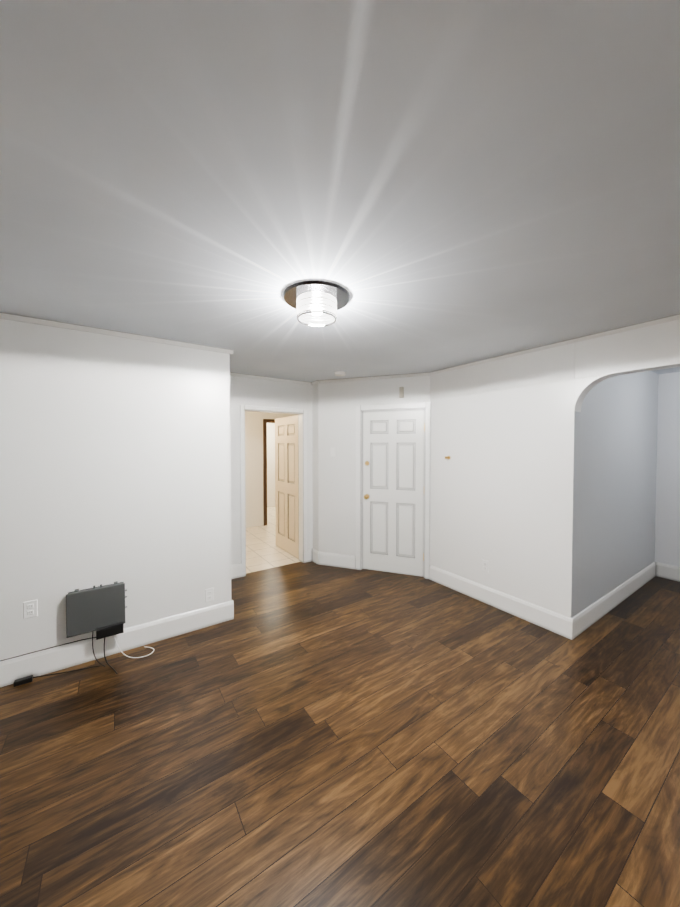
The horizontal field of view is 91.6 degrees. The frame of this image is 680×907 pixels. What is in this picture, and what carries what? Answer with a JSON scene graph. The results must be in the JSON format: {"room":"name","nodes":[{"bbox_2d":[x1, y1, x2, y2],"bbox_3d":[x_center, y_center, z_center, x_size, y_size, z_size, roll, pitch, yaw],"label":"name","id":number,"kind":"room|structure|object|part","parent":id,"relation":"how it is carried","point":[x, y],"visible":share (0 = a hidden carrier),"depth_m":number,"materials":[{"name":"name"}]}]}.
{"room":"empty living room","nodes":[
{"label":"empty living room","id":0,"kind":"room"},
{"bbox_2d":[0,318,230,659],"bbox_3d":[-2.797,0.319,1.836,4.290,2.440,0.120,-1,2,-34],"label":"wall","id":1,"kind":"structure","parent":0,"point":[114,458],"depth_m":2.48,"materials":[{"name":"white paint"}]},
{"bbox_2d":[23,599,37,618],"bbox_3d":[-2.104,1.059,2.248,0.072,0.116,0.010,-1,2,-34],"label":"electrical outlet","id":2,"kind":"object","parent":1,"relation":"attached to","point":[30,609],"visible":1,"depth_m":2.25,"materials":[{"name":"white plastic"}]},
{"bbox_2d":[14,581,126,686],"bbox_3d":[-1.883,1.248,2.345,0.630,0.557,0.105,-1,2,-34],"label":"mount","id":3,"kind":"object","parent":1,"relation":"attached to","point":[100,610],"visible":0.98,"depth_m":2.40,"materials":[{"name":"grey metal"}]},
{"bbox_2d":[0,600,233,686],"bbox_3d":[-2.752,1.454,1.811,4.306,0.170,0.016,-1,2,-34],"label":"baseboard","id":4,"kind":"structure","parent":1,"relation":"attached to","point":[43,662],"depth_m":2.50,"materials":[{"name":"white wood"}]},
{"bbox_2d":[0,637,95,660],"bbox_3d":[-2.844,1.358,1.691,2.622,0.018,0.068,-1,2,-34],"label":"cord","id":5,"kind":"object","parent":4,"relation":"on","point":[46,648],"visible":0.92,"depth_m":2.28,"materials":[{"name":"black plastic"}]},
{"bbox_2d":[0,312,233,353],"bbox_3d":[-2.744,-0.883,1.755,4.318,0.034,0.028,-1,2,-34],"label":"crown molding","id":6,"kind":"structure","parent":1,"relation":"attached to","point":[26,319],"depth_m":2.45,"materials":[{"name":"white wood"}]},
{"bbox_2d":[205,587,213,602],"bbox_3d":[-1.145,1.244,2.906,0.072,0.116,0.010,-1,2,-34],"label":"electrical outlet","id":7,"kind":"object","parent":1,"relation":"attached to","point":[209,594],"visible":1,"depth_m":2.90,"materials":[{"name":"white plastic"}]},
{"bbox_2d":[267,423,274,506],"bbox_3d":[-3.018,0.181,7.760,3.600,2.440,0.120,-1,2,-34],"label":"wall","id":8,"kind":"structure","parent":0,"point":[270,464],"depth_m":8.53,"materials":[{"name":"beige paint"}]},
{"bbox_2d":[245,411,297,527],"bbox_3d":[-2.037,0.216,6.250,3.520,2.440,0.120,-1,2,-34],"label":"wall","id":9,"kind":"structure","parent":0,"point":[254,468],"depth_m":6.44,"materials":[{"name":"beige paint"}]},
{"bbox_2d":[263,419,274,525],"bbox_3d":[-1.131,0.369,6.790,0.920,2.110,0.015,-1,2,-34],"label":"trim","id":10,"kind":"structure","parent":9,"relation":"attached to","point":[265,421],"depth_m":6.54,"materials":[{"name":"brown wood"}]},
{"bbox_2d":[230,375,312,564],"bbox_3d":[-1.584,0.274,3.776,3.080,2.440,0.120,-1,2,-34],"label":"wall","id":11,"kind":"structure","parent":0,"point":[257,392],"depth_m":4.04,"materials":[{"name":"white paint"}]},
{"bbox_2d":[231,563,245,578],"bbox_3d":[-1.984,1.416,3.447,2.020,0.170,0.016,-1,2,-34],"label":"baseboard","id":12,"kind":"structure","parent":11,"relation":"attached to","point":[238,570],"depth_m":3.96,"materials":[{"name":"white wood"}]},
{"bbox_2d":[230,372,311,384],"bbox_3d":[-1.592,-0.927,3.653,2.960,0.034,0.028,-1,2,-34],"label":"crown molding","id":13,"kind":"structure","parent":11,"relation":"attached to","point":[268,378],"depth_m":4.13,"materials":[{"name":"white wood"}]},
{"bbox_2d":[240,405,306,563],"bbox_3d":[-0.854,0.447,4.271,0.900,2.070,0.132,-1,2,-34],"label":"trim","id":14,"kind":"structure","parent":11,"relation":"attached to","point":[302,428],"depth_m":4.43,"materials":[{"name":"white wood"}]},
{"bbox_2d":[275,415,298,558],"bbox_3d":[-0.784,0.461,4.901,0.035,1.997,0.794,-1,2,-34],"label":"open door leaf","id":15,"kind":"structure","parent":11,"relation":"in","point":[286,487],"depth_m":4.86,"materials":[{"name":"beige paint"}]},
{"bbox_2d":[304,548,312,562],"bbox_3d":[-0.431,1.392,4.506,0.140,0.170,0.016,-1,2,-34],"label":"baseboard","id":16,"kind":"structure","parent":11,"relation":"attached to","point":[308,555],"depth_m":4.50,"materials":[{"name":"white wood"}]},
{"bbox_2d":[246,507,300,573],"bbox_3d":[-2.151,1.468,5.984,5.000,0.050,4.240,-1,2,-34],"label":"floor","id":17,"kind":"structure","parent":0,"point":[263,551],"depth_m":5.00,"materials":[{"name":"beige tile"}]},
{"bbox_2d":[312,384,318,550],"bbox_3d":[-0.316,0.256,4.543,0.120,2.440,0.280,-1,2,-34],"label":"wall","id":18,"kind":"structure","parent":0,"point":[315,458],"depth_m":4.46,"materials":[{"name":"white paint"}]},
{"bbox_2d":[312,549,318,564],"bbox_3d":[-0.334,1.393,4.475,0.016,0.170,0.176,-1,2,-34],"label":"baseboard","id":19,"kind":"structure","parent":18,"relation":"attached to","point":[315,556],"depth_m":4.46,"materials":[{"name":"white wood"}]},
{"bbox_2d":[0,561,679,906],"bbox_3d":[0.478,1.581,1.109,9.090,0.050,6.780,-1,2,-34],"label":"floor","id":20,"kind":"structure","parent":0,"point":[306,734],"depth_m":1.67,"materials":[{"name":"laminate"}]},
{"bbox_2d":[33,665,99,677],"bbox_3d":[-1.895,1.515,2.299,0.371,0.020,0.089,-1,2,-34],"label":"cord","id":21,"kind":"object","parent":20,"relation":"on","point":[65,672],"visible":1,"depth_m":2.30,"materials":[{"name":"black plastic"}]},
{"bbox_2d":[92,632,104,666],"bbox_3d":[-1.745,1.400,2.391,0.079,0.245,0.135,-1,2,-34],"label":"cord","id":22,"kind":"object","parent":20,"relation":"on","point":[93,651],"visible":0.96,"depth_m":2.39,"materials":[{"name":"black plastic"}]},
{"bbox_2d":[104,638,117,673],"bbox_3d":[-1.632,1.431,2.349,0.082,0.186,0.214,-1,2,-34],"label":"cord","id":23,"kind":"object","parent":20,"relation":"on","point":[106,660],"visible":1,"depth_m":2.38,"materials":[{"name":"black plastic"}]},
{"bbox_2d":[113,635,153,657],"bbox_3d":[-1.553,1.428,2.494,0.264,0.186,0.142,-1,2,-34],"label":"cord","id":24,"kind":"object","parent":20,"relation":"on","point":[129,656],"visible":1,"depth_m":2.45,"materials":[{"name":"white plastic"}]},
{"bbox_2d":[0,0,679,381],"bbox_3d":[-0.716,-0.964,2.802,9.090,0.080,11.020,-1,2,-34],"label":"ceiling","id":25,"kind":"structure","parent":0,"point":[434,184],"depth_m":1.04,"materials":[{"name":"paint"}]},
{"bbox_2d":[283,280,349,326],"bbox_3d":[-0.134,-0.836,1.906,0.386,0.133,0.386,-1,2,-34],"label":"light fixture","id":26,"kind":"object","parent":25,"relation":"attached to","point":[315,303],"visible":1,"depth_m":1.82,"materials":[{"name":"white glass"}]},
{"bbox_3d":[-0.134,-0.832,1.906,0.234,0.100,0.234,-1,2,-34],"label":"lamp shade","id":27,"kind":"part","parent":26,"relation":"part of","materials":[{"name":"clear glass"}]},
{"bbox_3d":[-0.134,-0.839,1.906,0.068,0.088,0.068,-1,2,-34],"label":"bulb","id":28,"kind":"part","parent":26,"relation":"part of","materials":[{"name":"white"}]},
{"bbox_2d":[334,371,345,375],"bbox_3d":[0.001,-0.929,3.873,0.132,0.037,0.132,-1,2,-34],"label":"smoke detector","id":29,"kind":"object","parent":25,"relation":"attached to","point":[339,373],"visible":1,"depth_m":3.82,"materials":[{"name":"white plastic"}]},
{"bbox_2d":[318,375,430,564],"bbox_3d":[0.433,0.264,4.195,1.490,2.440,0.120,0,1,20],"label":"wall","id":30,"kind":"structure","parent":0,"point":[338,402],"depth_m":4.27,"materials":[{"name":"white paint"}]},
{"bbox_2d":[319,552,355,568],"bbox_3d":[-0.049,1.396,4.325,0.526,0.170,0.016,0,1,20],"label":"baseboard","id":31,"kind":"structure","parent":30,"relation":"attached to","point":[338,560],"depth_m":4.31,"materials":[{"name":"white wood"}]},
{"bbox_2d":[317,372,430,382],"bbox_3d":[0.379,-0.938,4.108,1.452,0.034,0.028,0,1,20],"label":"crown molding","id":32,"kind":"structure","parent":30,"relation":"attached to","point":[378,377],"depth_m":4.08,"materials":[{"name":"white wood"}]},
{"bbox_2d":[356,402,429,578],"bbox_3d":[0.651,0.440,4.110,0.913,2.092,0.138,0,1,20],"label":"door frame","id":33,"kind":"structure","parent":30,"relation":"attached to","point":[360,409],"depth_m":4.02,"materials":[{"name":"white wood"}]},
{"bbox_2d":[362,409,424,576],"bbox_3d":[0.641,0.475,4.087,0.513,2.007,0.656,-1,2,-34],"label":"door","id":34,"kind":"structure","parent":30,"relation":"in","point":[393,459],"depth_m":4.08,"materials":[{"name":"white paint"}]},
{"bbox_3d":[0.333,0.336,4.157,0.087,0.478,0.084,-1,2,-34],"label":"knob","id":35,"kind":"part","parent":34,"relation":"part of","materials":[{"name":"gold metal"}]},
{"bbox_2d":[399,387,403,397],"bbox_3d":[0.742,-0.737,3.982,0.050,0.130,0.025,0,1,20],"label":"door chime","id":36,"kind":"object","parent":30,"relation":"attached to","point":[401,392],"visible":0.86,"depth_m":3.97,"materials":[{"name":"beige plastic"}]},
{"bbox_2d":[430,319,679,617],"bbox_3d":[2.579,0.320,1.780,0.128,2.440,5.330,-1,2,-34],"label":"wall","id":37,"kind":"structure","parent":0,"point":[501,490],"depth_m":3.04,"materials":[{"name":"white paint"}]},
{"bbox_2d":[482,559,488,572],"bbox_3d":[1.462,1.134,3.331,0.010,0.116,0.072,-1,2,-34],"label":"electrical outlet","id":38,"kind":"object","parent":37,"relation":"attached to","point":[485,565],"visible":1,"depth_m":3.32,"materials":[{"name":"white plastic"}]},
{"bbox_2d":[429,565,572,639],"bbox_3d":[1.478,1.420,3.308,0.016,0.170,1.486,-1,2,-34],"label":"baseboard","id":39,"kind":"structure","parent":37,"relation":"attached to","point":[553,621],"depth_m":3.13,"materials":[{"name":"white wood"}]},
{"bbox_2d":[430,314,679,374],"bbox_3d":[2.539,-0.881,1.688,0.028,0.034,5.270,-1,2,-34],"label":"crown molding","id":40,"kind":"structure","parent":37,"relation":"attached to","point":[622,329],"depth_m":2.66,"materials":[{"name":"white wood"}]},
{"bbox_2d":[571,371,658,617],"bbox_3d":[2.881,0.281,3.431,2.469,2.440,0.120,-1,2,-34],"label":"wall","id":41,"kind":"structure","parent":0,"point":[614,475],"depth_m":3.20,"materials":[{"name":"grey paint"}]},
{"bbox_2d":[572,562,655,638],"bbox_3d":[2.869,1.418,3.367,2.350,0.170,0.016,-1,2,-34],"label":"baseboard","id":42,"kind":"structure","parent":41,"relation":"attached to","point":[590,615],"depth_m":3.17,"materials":[{"name":"white wood"}]},
{"bbox_2d":[654,372,679,566],"bbox_3d":[4.955,0.304,2.474,0.120,2.440,3.800,-1,2,-34],"label":"wall","id":43,"kind":"structure","parent":0,"point":[667,533],"depth_m":3.92,"materials":[{"name":"white paint"}]},
{"bbox_2d":[655,562,679,581],"bbox_3d":[4.899,1.439,2.462,0.016,0.170,3.800,-1,2,-34],"label":"baseboard","id":44,"kind":"structure","parent":43,"relation":"attached to","point":[667,571],"depth_m":3.93,"materials":[{"name":"white wood"}]}
]}

